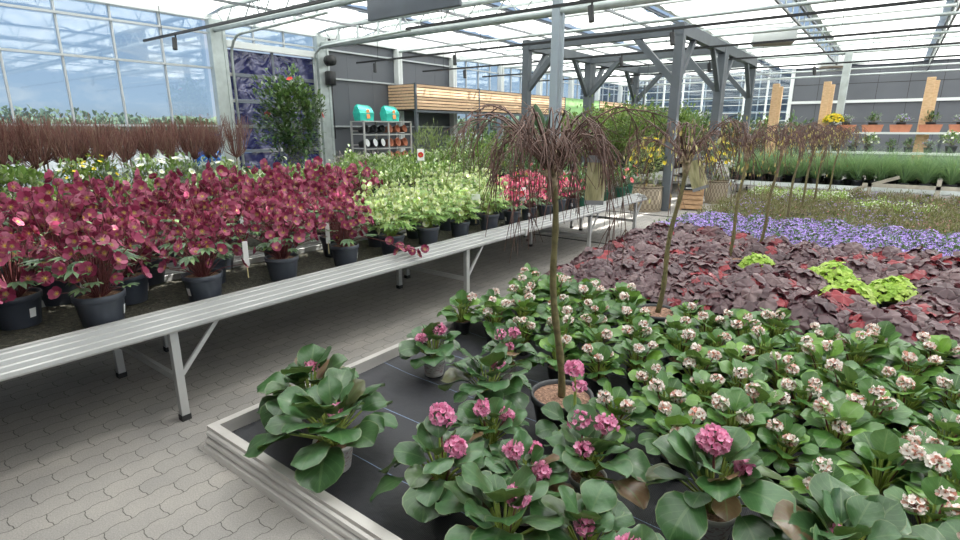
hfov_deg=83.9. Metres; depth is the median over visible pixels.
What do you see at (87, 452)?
floor
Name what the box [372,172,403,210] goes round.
potted hellebore
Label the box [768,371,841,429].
potted bergenia
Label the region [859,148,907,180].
ornamental grass
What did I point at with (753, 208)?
plant
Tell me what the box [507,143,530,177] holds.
evergreen shrub
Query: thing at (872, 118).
plant
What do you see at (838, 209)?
plant
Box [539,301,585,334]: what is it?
potted bergenia
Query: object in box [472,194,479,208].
plant tag
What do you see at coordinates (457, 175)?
potted hellebore
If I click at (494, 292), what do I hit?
potted bergenia
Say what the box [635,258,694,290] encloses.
potted heuchera
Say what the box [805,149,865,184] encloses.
ornamental grass
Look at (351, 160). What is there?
variegated shrub
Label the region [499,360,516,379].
pot
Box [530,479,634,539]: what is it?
potted bergenia
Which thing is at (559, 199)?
pot
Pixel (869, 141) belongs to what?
flowering shrub
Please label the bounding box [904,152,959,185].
ornamental grass
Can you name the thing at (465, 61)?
window
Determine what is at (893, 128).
terracotta planter
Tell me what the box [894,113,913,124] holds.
plant
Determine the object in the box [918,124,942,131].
terracotta planter
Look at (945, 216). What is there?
plant
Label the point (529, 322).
potted bergenia
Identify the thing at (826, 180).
pot
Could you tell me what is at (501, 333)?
potted bergenia
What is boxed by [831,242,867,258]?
potted heuchera
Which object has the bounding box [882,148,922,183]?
ornamental grass
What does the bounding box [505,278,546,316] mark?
potted bergenia
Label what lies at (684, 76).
window
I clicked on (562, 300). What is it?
potted bergenia
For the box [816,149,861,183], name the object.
ornamental grass
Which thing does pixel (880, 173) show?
ornamental grass
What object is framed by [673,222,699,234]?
potted heuchera
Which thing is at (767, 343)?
potted bergenia
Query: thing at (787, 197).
plant
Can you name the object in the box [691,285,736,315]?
potted heuchera
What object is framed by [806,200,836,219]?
plant
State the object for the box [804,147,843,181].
ornamental grass
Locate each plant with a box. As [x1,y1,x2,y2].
[0,172,21,192]
[29,167,71,191]
[93,158,132,194]
[174,152,215,182]
[185,156,220,177]
[532,104,548,170]
[535,359,587,456]
[690,205,716,216]
[702,200,728,212]
[708,200,738,214]
[715,193,735,211]
[715,207,740,215]
[722,191,744,203]
[731,199,760,216]
[734,195,760,209]
[735,196,756,210]
[736,188,753,200]
[738,201,764,216]
[741,210,763,222]
[743,192,759,199]
[746,191,763,202]
[747,200,772,212]
[752,199,779,216]
[753,188,774,198]
[755,193,782,211]
[761,205,786,222]
[762,192,779,200]
[768,199,786,216]
[769,205,801,220]
[769,214,793,222]
[771,192,792,203]
[773,201,795,215]
[776,186,802,201]
[781,197,799,207]
[782,193,809,202]
[785,201,812,210]
[791,206,821,223]
[796,211,830,227]
[800,193,819,203]
[800,196,825,213]
[800,208,830,222]
[801,205,820,216]
[805,192,830,203]
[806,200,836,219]
[809,186,832,202]
[820,194,851,205]
[820,198,840,213]
[820,206,850,219]
[821,211,849,225]
[826,212,866,231]
[828,199,855,217]
[830,184,851,198]
[834,188,857,201]
[834,197,855,210]
[838,210,867,224]
[839,202,874,219]
[842,114,853,124]
[843,138,860,150]
[844,202,862,212]
[847,186,868,200]
[847,195,868,208]
[850,207,881,225]
[852,214,882,228]
[854,190,873,202]
[860,204,884,218]
[861,202,895,223]
[862,196,886,214]
[864,212,896,227]
[865,111,881,124]
[869,188,891,201]
[869,203,894,218]
[869,219,890,235]
[876,190,900,203]
[881,201,920,222]
[884,137,898,151]
[884,215,916,231]
[886,210,916,228]
[887,199,910,214]
[889,189,914,203]
[892,219,939,240]
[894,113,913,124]
[896,214,932,230]
[899,206,930,222]
[900,198,931,221]
[902,137,919,152]
[902,193,929,205]
[907,205,944,222]
[911,192,943,204]
[911,201,941,217]
[916,221,953,238]
[919,139,936,152]
[920,201,959,221]
[920,214,948,231]
[923,110,941,124]
[927,210,953,228]
[928,196,955,206]
[932,200,954,214]
[934,222,959,237]
[937,219,959,238]
[941,193,959,208]
[943,208,959,221]
[944,214,959,225]
[951,115,959,123]
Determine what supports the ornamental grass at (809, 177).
on the bench at (821, 185)
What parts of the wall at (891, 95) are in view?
rail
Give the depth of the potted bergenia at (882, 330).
3.51 m
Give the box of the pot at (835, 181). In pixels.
[833,179,842,184]
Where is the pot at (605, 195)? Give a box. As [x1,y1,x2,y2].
[604,188,612,200]
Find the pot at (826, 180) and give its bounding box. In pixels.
[824,178,833,183]
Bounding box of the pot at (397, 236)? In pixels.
[378,232,404,254]
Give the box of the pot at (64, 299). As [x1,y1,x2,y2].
[32,276,81,305]
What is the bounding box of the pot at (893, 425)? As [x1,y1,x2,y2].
[887,423,903,433]
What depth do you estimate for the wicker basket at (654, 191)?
10.90 m
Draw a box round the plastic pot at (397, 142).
[393,138,400,145]
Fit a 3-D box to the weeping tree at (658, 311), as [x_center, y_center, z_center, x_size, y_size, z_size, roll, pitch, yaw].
[1.556,-0.334,4.179,1.046,1.721,0.916,13,20,41]
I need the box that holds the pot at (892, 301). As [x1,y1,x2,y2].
[879,299,898,307]
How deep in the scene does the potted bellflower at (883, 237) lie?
6.81 m
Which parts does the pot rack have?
shelf frame, shelf frame, shelf frame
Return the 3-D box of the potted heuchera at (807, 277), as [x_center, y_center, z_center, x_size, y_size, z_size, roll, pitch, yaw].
[3.061,0.139,5.107,0.520,0.332,0.527,0,15,1]
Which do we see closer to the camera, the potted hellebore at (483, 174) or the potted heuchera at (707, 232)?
the potted heuchera at (707, 232)
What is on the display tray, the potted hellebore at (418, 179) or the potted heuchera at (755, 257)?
the potted heuchera at (755, 257)
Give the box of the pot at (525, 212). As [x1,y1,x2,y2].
[522,205,536,219]
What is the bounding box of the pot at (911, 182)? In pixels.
[906,181,916,184]
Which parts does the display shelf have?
timber post, timber post, timber post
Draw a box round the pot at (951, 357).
[943,356,956,366]
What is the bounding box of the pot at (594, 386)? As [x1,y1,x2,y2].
[589,375,608,393]
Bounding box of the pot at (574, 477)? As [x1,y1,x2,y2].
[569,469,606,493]
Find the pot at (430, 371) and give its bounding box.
[424,355,444,377]
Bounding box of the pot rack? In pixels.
[350,121,412,155]
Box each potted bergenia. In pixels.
[243,367,397,492]
[256,343,358,433]
[369,402,491,522]
[398,322,463,377]
[434,461,570,539]
[437,289,487,334]
[438,343,531,422]
[449,391,528,458]
[470,296,514,342]
[475,288,511,320]
[480,325,543,379]
[482,430,573,525]
[499,315,539,354]
[500,293,545,335]
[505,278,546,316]
[507,270,549,295]
[508,263,547,292]
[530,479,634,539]
[531,333,582,378]
[533,274,575,310]
[534,314,588,362]
[537,294,578,319]
[538,272,576,301]
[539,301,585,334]
[542,404,650,509]
[567,281,610,315]
[567,312,611,352]
[570,342,625,393]
[571,325,626,371]
[573,278,603,307]
[577,298,614,327]
[587,381,654,444]
[600,524,664,539]
[603,282,645,318]
[605,302,654,342]
[605,338,662,384]
[607,291,650,325]
[617,315,661,363]
[628,359,674,411]
[629,370,707,437]
[638,401,709,480]
[645,422,795,539]
[647,322,716,377]
[652,314,701,358]
[665,342,727,400]
[670,300,711,328]
[678,370,724,427]
[689,306,734,344]
[694,388,781,462]
[697,328,735,368]
[704,341,767,388]
[714,308,741,342]
[717,358,777,412]
[721,309,771,358]
[730,379,798,449]
[733,325,796,373]
[746,307,802,351]
[750,413,822,481]
[758,349,813,395]
[767,472,924,539]
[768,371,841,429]
[772,330,823,365]
[779,457,878,538]
[782,397,886,469]
[794,322,843,362]
[794,340,860,385]
[800,358,892,401]
[822,331,889,385]
[823,428,941,495]
[830,378,915,454]
[848,321,915,379]
[865,363,921,408]
[876,373,946,435]
[881,346,947,398]
[883,476,959,525]
[884,425,959,484]
[897,407,959,449]
[902,331,959,387]
[908,443,959,517]
[909,519,959,539]
[922,373,959,414]
[937,366,959,391]
[950,401,959,435]
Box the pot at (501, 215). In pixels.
[493,206,506,219]
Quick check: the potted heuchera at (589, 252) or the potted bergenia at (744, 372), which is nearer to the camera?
the potted bergenia at (744, 372)
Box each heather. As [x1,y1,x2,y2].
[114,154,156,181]
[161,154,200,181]
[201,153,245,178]
[329,152,347,166]
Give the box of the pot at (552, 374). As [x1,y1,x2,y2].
[547,364,557,378]
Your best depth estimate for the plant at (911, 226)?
7.61 m
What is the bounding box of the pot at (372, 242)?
[366,225,383,246]
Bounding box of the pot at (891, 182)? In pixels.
[885,180,896,183]
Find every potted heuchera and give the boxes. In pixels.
[544,264,581,280]
[570,246,616,265]
[571,256,613,274]
[577,265,619,291]
[602,239,633,254]
[609,246,638,260]
[611,272,660,298]
[612,257,638,265]
[613,261,643,276]
[616,227,653,242]
[625,237,652,246]
[632,241,664,259]
[635,251,671,262]
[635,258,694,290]
[639,254,682,269]
[643,222,668,234]
[647,280,697,310]
[650,230,674,240]
[654,236,683,244]
[660,239,688,252]
[669,249,695,258]
[672,254,701,266]
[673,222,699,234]
[674,230,699,242]
[677,259,728,283]
[677,272,721,299]
[682,237,705,250]
[689,240,732,262]
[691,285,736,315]
[696,225,727,240]
[698,251,736,264]
[707,235,741,246]
[711,258,743,274]
[719,271,749,282]
[721,271,769,298]
[724,241,743,257]
[728,284,790,324]
[729,231,757,246]
[738,252,775,267]
[739,262,773,276]
[741,242,785,266]
[742,242,756,250]
[762,234,791,245]
[762,272,805,290]
[771,260,800,273]
[777,242,800,252]
[780,286,817,300]
[782,245,824,264]
[782,268,829,294]
[787,290,854,336]
[794,240,820,249]
[797,258,835,275]
[807,260,860,286]
[815,247,846,259]
[817,288,876,317]
[818,276,880,304]
[824,255,848,266]
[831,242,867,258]
[834,258,884,293]
[846,307,920,346]
[847,253,877,261]
[867,246,902,260]
[867,259,931,297]
[868,275,918,307]
[877,260,889,267]
[880,302,937,328]
[882,252,919,264]
[895,293,955,318]
[901,278,942,297]
[905,256,951,277]
[907,246,942,258]
[916,282,959,311]
[918,320,959,366]
[930,253,959,271]
[930,268,959,284]
[936,311,959,326]
[952,251,959,256]
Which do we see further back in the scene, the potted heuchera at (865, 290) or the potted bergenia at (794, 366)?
the potted heuchera at (865, 290)
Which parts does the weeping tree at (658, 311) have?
pot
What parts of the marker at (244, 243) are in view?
blade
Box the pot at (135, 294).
[109,269,147,305]
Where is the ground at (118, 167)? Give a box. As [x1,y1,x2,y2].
[3,139,734,191]
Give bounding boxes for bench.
[0,192,646,421]
[30,188,573,351]
[35,174,527,242]
[563,164,704,188]
[729,178,959,196]
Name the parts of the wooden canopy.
slat panel, slat panel, slat panel, corner trim, slat panel, green panel, slat panel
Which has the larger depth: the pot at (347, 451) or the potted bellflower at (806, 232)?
the potted bellflower at (806, 232)
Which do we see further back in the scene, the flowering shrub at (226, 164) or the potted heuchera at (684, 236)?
the flowering shrub at (226, 164)
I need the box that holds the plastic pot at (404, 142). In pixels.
[400,137,407,145]
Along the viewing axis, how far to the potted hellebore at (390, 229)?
4.52 m
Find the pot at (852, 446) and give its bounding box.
[848,438,858,454]
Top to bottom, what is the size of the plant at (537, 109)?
1.570 m
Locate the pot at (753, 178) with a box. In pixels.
[748,174,756,180]
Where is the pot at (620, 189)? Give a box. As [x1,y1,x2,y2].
[614,186,626,196]
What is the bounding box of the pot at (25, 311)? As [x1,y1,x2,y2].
[0,287,42,330]
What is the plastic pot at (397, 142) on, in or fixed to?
on the pot rack
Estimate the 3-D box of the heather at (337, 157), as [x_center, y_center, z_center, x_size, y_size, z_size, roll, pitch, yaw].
[-3.003,-2.308,11.634,0.651,0.606,0.696,-9,18,-32]
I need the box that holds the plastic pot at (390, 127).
[383,125,392,132]
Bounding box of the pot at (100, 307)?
[70,286,125,328]
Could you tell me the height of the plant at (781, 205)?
0.349 m
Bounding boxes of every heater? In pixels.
[751,19,834,46]
[818,54,877,68]
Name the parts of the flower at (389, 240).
stem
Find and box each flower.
[363,236,428,257]
[749,182,767,193]
[781,187,804,202]
[782,184,805,196]
[806,189,827,199]
[818,188,837,203]
[825,191,851,203]
[832,188,857,203]
[851,198,877,217]
[867,196,892,212]
[877,201,903,219]
[894,199,918,214]
[910,206,935,221]
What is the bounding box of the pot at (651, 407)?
[641,392,660,411]
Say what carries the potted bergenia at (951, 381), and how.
on the display tray
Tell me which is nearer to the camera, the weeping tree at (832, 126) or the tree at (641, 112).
the weeping tree at (832, 126)
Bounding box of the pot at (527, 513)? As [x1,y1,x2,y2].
[515,506,529,525]
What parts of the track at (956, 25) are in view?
rail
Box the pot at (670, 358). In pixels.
[667,356,687,377]
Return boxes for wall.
[0,0,627,169]
[6,132,481,169]
[785,59,959,165]
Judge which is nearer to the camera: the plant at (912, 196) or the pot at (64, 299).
the pot at (64, 299)
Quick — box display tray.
[203,196,959,539]
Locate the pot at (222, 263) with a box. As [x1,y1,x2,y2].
[188,254,227,283]
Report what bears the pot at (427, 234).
on the potted hellebore at (427, 232)
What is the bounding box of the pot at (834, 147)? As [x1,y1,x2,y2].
[831,144,841,150]
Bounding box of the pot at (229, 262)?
[214,241,233,269]
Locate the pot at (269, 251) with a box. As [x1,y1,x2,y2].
[262,244,294,255]
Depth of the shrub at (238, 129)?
8.82 m
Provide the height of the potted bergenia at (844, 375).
0.362 m
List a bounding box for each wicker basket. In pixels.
[628,184,662,212]
[704,179,728,203]
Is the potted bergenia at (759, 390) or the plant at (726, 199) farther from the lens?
the plant at (726, 199)
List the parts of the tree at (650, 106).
pot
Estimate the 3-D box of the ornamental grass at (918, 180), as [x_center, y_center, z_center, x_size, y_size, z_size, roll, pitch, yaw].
[10.525,-2.460,12.639,1.636,0.983,1.752,-12,19,-39]
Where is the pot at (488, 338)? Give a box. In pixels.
[484,327,498,342]
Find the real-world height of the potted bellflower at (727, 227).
0.273 m
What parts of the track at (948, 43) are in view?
rail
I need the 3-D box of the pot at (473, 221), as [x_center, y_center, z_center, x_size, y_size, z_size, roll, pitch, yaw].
[-0.096,-0.604,6.024,0.228,0.176,0.228,11,18,36]
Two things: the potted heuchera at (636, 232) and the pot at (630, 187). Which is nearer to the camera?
the potted heuchera at (636, 232)
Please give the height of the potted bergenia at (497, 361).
0.462 m
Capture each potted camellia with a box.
[506,166,527,190]
[524,161,539,176]
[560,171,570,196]
[564,162,570,184]
[567,162,586,193]
[567,171,585,206]
[604,167,620,200]
[612,163,635,196]
[619,160,640,193]
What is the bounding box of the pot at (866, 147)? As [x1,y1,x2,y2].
[864,146,873,151]
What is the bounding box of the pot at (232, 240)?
[225,235,241,248]
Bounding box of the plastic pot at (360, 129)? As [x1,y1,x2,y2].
[358,124,368,132]
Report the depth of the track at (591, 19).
7.73 m
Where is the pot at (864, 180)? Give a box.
[863,179,873,182]
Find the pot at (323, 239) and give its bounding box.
[319,233,343,257]
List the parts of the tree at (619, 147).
pot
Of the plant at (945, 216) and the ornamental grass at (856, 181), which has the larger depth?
the ornamental grass at (856, 181)
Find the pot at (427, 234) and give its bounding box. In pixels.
[416,224,439,244]
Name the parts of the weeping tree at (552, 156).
pot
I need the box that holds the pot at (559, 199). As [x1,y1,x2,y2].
[551,198,565,212]
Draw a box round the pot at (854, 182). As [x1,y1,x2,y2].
[851,179,862,185]
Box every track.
[143,0,333,49]
[356,0,946,72]
[405,0,605,29]
[423,2,959,77]
[482,12,959,76]
[539,35,959,84]
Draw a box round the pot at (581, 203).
[576,194,585,206]
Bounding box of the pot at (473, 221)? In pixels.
[462,208,481,224]
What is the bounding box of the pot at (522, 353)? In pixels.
[516,340,530,354]
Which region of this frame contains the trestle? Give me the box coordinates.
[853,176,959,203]
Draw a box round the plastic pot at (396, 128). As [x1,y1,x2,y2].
[390,125,399,132]
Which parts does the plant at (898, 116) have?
pot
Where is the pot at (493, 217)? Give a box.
[478,212,498,230]
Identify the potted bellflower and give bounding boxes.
[654,219,675,229]
[664,215,689,223]
[680,211,696,222]
[683,215,713,225]
[684,213,706,225]
[692,220,727,230]
[702,213,732,229]
[704,209,732,225]
[717,222,738,234]
[724,225,750,235]
[726,211,746,224]
[728,215,751,227]
[736,220,761,231]
[743,225,770,236]
[745,212,770,223]
[746,228,779,239]
[748,217,781,228]
[756,223,783,234]
[766,231,796,243]
[773,227,798,241]
[775,217,806,234]
[780,230,812,242]
[781,224,810,235]
[790,217,820,227]
[793,237,826,247]
[794,227,834,244]
[798,222,831,241]
[806,232,841,246]
[815,226,847,246]
[818,218,855,237]
[823,239,849,246]
[831,232,865,245]
[832,225,865,240]
[839,227,882,245]
[841,238,880,246]
[851,231,896,245]
[856,224,875,233]
[863,243,884,250]
[866,227,889,237]
[875,237,912,251]
[876,223,912,238]
[881,233,916,245]
[887,228,931,247]
[900,239,931,249]
[909,228,945,246]
[911,234,952,251]
[924,246,952,254]
[926,236,959,255]
[938,232,959,246]
[944,231,959,243]
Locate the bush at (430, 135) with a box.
[411,119,453,152]
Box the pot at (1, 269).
[0,265,8,280]
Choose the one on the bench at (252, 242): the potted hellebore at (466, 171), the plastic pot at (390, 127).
the potted hellebore at (466, 171)
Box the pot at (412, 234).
[405,219,424,238]
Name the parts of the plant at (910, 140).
pot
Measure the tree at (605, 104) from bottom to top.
2.452 m
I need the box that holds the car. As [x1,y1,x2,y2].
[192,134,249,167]
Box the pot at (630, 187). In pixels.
[621,183,633,193]
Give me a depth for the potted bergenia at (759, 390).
2.72 m
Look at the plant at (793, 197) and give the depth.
11.03 m
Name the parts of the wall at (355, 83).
cladding panel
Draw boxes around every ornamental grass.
[728,153,766,179]
[732,147,778,180]
[732,150,766,178]
[737,148,792,179]
[743,152,778,180]
[749,145,796,180]
[760,151,803,181]
[761,147,810,181]
[771,145,808,179]
[776,152,819,182]
[789,150,821,180]
[789,152,845,183]
[795,154,833,182]
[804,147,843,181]
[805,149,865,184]
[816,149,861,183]
[825,148,861,179]
[828,144,890,185]
[829,140,887,182]
[831,149,877,184]
[834,150,903,182]
[850,143,927,183]
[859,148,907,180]
[863,143,920,178]
[866,150,918,183]
[873,157,931,184]
[882,144,949,184]
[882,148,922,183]
[890,149,959,185]
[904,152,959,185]
[906,151,948,184]
[911,145,955,179]
[918,149,959,186]
[931,145,959,186]
[931,151,959,186]
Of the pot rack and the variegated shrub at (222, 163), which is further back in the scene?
the pot rack
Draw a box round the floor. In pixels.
[0,162,959,539]
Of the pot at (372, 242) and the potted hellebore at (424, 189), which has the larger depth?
the potted hellebore at (424, 189)
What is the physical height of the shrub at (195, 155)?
1.303 m
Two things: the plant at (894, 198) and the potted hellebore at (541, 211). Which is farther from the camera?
the plant at (894, 198)
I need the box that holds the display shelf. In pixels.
[765,77,959,195]
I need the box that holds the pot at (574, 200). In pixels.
[565,197,577,209]
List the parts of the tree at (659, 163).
pot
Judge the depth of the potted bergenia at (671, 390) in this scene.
2.79 m
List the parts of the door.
pane, pane, rail, pane, frame, rail, pane, rail, pane, rail, motor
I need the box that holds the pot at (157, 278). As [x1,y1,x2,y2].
[130,253,164,285]
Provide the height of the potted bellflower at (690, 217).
0.325 m
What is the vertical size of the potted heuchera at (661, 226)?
0.335 m
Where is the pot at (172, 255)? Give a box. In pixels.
[154,247,178,262]
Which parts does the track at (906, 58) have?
rail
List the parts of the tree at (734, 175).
pot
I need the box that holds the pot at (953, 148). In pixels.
[945,146,957,152]
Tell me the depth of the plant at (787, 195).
11.41 m
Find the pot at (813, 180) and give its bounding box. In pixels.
[810,178,820,183]
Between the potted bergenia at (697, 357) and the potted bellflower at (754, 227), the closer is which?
the potted bergenia at (697, 357)
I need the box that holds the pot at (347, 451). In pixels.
[312,435,352,472]
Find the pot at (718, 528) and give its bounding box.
[700,518,735,539]
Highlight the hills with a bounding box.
[0,115,547,136]
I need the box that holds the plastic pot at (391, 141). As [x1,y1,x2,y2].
[385,138,393,146]
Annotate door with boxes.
[226,4,410,173]
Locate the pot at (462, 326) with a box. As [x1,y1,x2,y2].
[453,321,469,334]
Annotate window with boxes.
[0,0,181,186]
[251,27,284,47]
[465,61,624,148]
[627,63,791,157]
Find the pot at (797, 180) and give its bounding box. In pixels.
[794,178,801,182]
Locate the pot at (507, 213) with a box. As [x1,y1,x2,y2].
[503,209,520,224]
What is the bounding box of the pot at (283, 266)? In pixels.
[264,252,298,281]
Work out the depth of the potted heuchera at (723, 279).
5.16 m
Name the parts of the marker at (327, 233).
blade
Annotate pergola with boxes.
[520,22,757,210]
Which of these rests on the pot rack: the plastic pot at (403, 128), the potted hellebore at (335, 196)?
the plastic pot at (403, 128)
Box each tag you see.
[417,149,423,172]
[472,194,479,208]
[518,187,525,213]
[584,155,606,204]
[688,153,708,191]
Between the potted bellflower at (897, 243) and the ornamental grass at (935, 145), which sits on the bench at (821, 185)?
the ornamental grass at (935, 145)
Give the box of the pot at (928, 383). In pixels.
[919,372,934,387]
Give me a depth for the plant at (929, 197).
11.27 m
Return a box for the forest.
[0,103,544,137]
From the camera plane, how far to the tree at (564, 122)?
15.95 m
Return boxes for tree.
[441,100,681,429]
[561,100,581,183]
[571,104,595,168]
[574,95,612,165]
[594,104,615,158]
[599,93,627,160]
[600,93,643,172]
[607,121,627,161]
[610,91,645,166]
[614,112,762,333]
[616,96,659,173]
[623,96,656,163]
[627,93,667,172]
[639,97,668,166]
[650,108,682,170]
[656,99,701,168]
[676,104,704,167]
[678,104,709,154]
[690,106,710,158]
[699,119,804,264]
[702,111,731,162]
[721,116,755,176]
[726,109,761,179]
[740,120,830,241]
[751,111,789,155]
[751,112,780,152]
[765,121,845,228]
[777,109,814,173]
[782,122,848,217]
[801,123,859,211]
[815,123,868,199]
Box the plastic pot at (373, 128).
[367,124,376,132]
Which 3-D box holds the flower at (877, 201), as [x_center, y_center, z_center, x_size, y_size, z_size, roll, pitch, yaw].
[7.552,-1.210,10.119,0.560,0.382,0.572,-3,15,-10]
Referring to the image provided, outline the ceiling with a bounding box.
[128,0,959,174]
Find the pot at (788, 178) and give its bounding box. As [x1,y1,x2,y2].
[785,175,792,181]
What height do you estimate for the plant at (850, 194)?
0.365 m
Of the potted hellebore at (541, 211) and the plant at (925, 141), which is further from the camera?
the plant at (925, 141)
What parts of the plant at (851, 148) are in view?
pot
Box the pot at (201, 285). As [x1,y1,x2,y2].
[181,268,222,302]
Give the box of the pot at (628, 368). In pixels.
[626,366,644,384]
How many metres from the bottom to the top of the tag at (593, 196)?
0.301 m
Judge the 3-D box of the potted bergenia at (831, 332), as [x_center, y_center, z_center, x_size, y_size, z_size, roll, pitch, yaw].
[2.394,0.525,3.724,0.352,0.291,0.298,2,15,8]
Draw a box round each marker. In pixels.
[242,241,249,277]
[325,223,329,253]
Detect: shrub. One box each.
[0,113,36,163]
[0,114,35,185]
[0,117,24,167]
[0,155,44,196]
[1,116,50,170]
[1,187,15,197]
[6,160,53,194]
[7,111,65,170]
[12,114,62,168]
[26,177,55,196]
[31,119,71,175]
[33,115,90,176]
[34,118,88,163]
[42,155,106,188]
[48,119,90,167]
[50,187,77,221]
[62,160,102,183]
[63,113,113,158]
[64,124,94,160]
[68,150,124,192]
[74,121,119,186]
[80,120,122,167]
[82,124,113,187]
[88,165,130,202]
[98,125,141,172]
[103,125,139,181]
[110,121,141,164]
[113,123,136,175]
[117,173,147,187]
[122,152,181,183]
[122,165,163,195]
[124,116,165,158]
[127,123,158,169]
[127,127,156,162]
[144,117,183,154]
[146,117,184,156]
[148,150,201,182]
[149,123,181,162]
[153,116,180,163]
[164,118,204,159]
[166,113,213,172]
[187,178,210,201]
[188,116,225,167]
[191,119,222,161]
[196,125,228,163]
[204,154,244,173]
[208,114,254,164]
[213,161,245,189]
[238,161,252,174]
[248,169,265,180]
[253,172,263,188]
[281,156,296,177]
[324,157,345,173]
[338,144,365,168]
[344,155,362,168]
[354,160,383,195]
[364,152,384,173]
[367,160,389,192]
[375,159,395,186]
[379,166,413,191]
[380,151,403,175]
[385,151,405,165]
[385,164,405,188]
[391,151,410,166]
[395,153,414,171]
[397,158,410,185]
[399,162,426,186]
[401,158,428,183]
[405,149,416,163]
[409,151,428,163]
[415,157,440,188]
[422,158,441,180]
[424,150,441,168]
[425,143,441,161]
[433,154,458,180]
[434,151,455,163]
[438,137,470,175]
[440,130,457,152]
[443,146,463,166]
[444,156,464,177]
[445,135,463,159]
[456,144,470,170]
[459,128,478,166]
[461,134,488,175]
[461,157,481,176]
[462,137,489,178]
[472,128,492,147]
[479,133,505,178]
[479,134,499,173]
[484,128,499,143]
[493,144,517,175]
[495,141,511,176]
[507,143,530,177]
[624,130,666,184]
[704,141,737,180]
[816,140,823,150]
[829,131,847,150]
[859,132,880,151]
[938,130,959,152]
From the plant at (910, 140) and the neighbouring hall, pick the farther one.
the neighbouring hall
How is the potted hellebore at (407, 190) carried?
on the bench at (60, 338)
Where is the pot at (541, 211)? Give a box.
[538,204,552,215]
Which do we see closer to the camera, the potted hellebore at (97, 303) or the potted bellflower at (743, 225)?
the potted hellebore at (97, 303)
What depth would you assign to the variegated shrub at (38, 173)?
6.63 m
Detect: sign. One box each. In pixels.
[367,0,461,21]
[684,185,699,190]
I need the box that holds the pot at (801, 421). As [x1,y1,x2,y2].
[793,416,811,429]
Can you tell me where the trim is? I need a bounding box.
[533,211,681,243]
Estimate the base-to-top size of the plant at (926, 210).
0.375 m
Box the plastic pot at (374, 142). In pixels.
[370,138,377,146]
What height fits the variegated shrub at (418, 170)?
0.551 m
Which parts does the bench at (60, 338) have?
leg, leg, leg, leg, leg, leg, leg, leg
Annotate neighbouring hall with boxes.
[580,55,830,156]
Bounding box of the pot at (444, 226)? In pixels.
[437,213,453,230]
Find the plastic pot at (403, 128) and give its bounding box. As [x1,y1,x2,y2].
[398,125,406,132]
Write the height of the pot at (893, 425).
0.111 m
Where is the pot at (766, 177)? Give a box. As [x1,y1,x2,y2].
[761,173,768,179]
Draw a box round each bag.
[353,104,373,120]
[380,105,398,120]
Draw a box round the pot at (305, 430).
[301,418,321,433]
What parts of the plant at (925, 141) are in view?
pot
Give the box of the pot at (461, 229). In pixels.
[450,220,469,237]
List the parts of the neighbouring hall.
facade frame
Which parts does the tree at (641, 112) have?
pot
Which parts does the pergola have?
post, post, post, post, post, post, post, post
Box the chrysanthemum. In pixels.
[822,111,844,131]
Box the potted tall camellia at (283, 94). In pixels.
[247,63,327,164]
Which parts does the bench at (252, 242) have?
leg, leg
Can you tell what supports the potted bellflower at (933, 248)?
on the display tray
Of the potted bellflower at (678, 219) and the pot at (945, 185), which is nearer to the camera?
the potted bellflower at (678, 219)
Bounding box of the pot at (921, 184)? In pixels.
[919,183,931,185]
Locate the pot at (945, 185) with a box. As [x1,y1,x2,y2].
[943,184,956,186]
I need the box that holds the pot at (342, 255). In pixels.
[330,242,358,266]
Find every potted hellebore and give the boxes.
[0,181,43,280]
[0,191,100,305]
[0,192,48,280]
[0,217,64,330]
[0,278,7,303]
[6,169,117,267]
[17,213,159,328]
[51,169,129,242]
[65,206,171,305]
[93,196,182,285]
[102,167,191,262]
[122,168,194,252]
[146,212,248,302]
[151,185,250,283]
[169,189,252,269]
[183,165,254,248]
[187,160,259,223]
[240,190,311,255]
[241,199,318,281]
[244,158,300,210]
[246,184,311,252]
[248,171,309,231]
[290,156,344,212]
[294,160,354,234]
[298,176,365,234]
[304,189,363,257]
[312,195,376,266]
[332,160,382,219]
[352,182,403,246]
[354,185,393,233]
[356,179,382,225]
[364,190,418,254]
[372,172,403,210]
[379,178,417,220]
[387,179,426,222]
[391,182,434,238]
[400,172,427,194]
[404,186,454,244]
[415,177,441,201]
[418,181,456,221]
[419,164,452,199]
[429,179,464,230]
[437,163,468,191]
[437,166,469,195]
[437,186,480,237]
[445,177,473,213]
[449,174,489,224]
[452,166,485,190]
[462,170,478,188]
[468,178,511,230]
[470,167,505,198]
[472,166,487,180]
[472,169,503,210]
[484,178,514,219]
[495,177,512,197]
[498,182,527,224]
[501,170,527,190]
[506,181,523,214]
[511,171,541,204]
[516,181,545,219]
[531,184,558,215]
[533,173,545,208]
[544,173,576,212]
[562,176,584,209]
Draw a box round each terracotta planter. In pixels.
[836,125,856,130]
[862,125,883,131]
[890,125,911,131]
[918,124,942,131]
[949,124,959,131]
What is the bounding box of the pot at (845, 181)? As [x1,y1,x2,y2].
[843,179,850,184]
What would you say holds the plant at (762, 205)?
on the display tray
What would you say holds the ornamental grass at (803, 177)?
on the bench at (821, 185)
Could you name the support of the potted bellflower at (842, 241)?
on the display tray
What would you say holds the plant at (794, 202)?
on the display tray
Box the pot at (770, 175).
[768,174,774,180]
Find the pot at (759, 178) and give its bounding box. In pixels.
[755,176,763,180]
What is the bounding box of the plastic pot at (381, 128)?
[375,125,384,132]
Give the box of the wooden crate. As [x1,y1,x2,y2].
[680,189,703,210]
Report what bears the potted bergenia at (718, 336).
on the display tray
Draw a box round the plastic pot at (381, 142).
[378,138,385,146]
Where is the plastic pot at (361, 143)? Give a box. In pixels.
[358,138,370,147]
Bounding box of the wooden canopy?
[388,83,646,154]
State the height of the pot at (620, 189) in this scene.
0.165 m

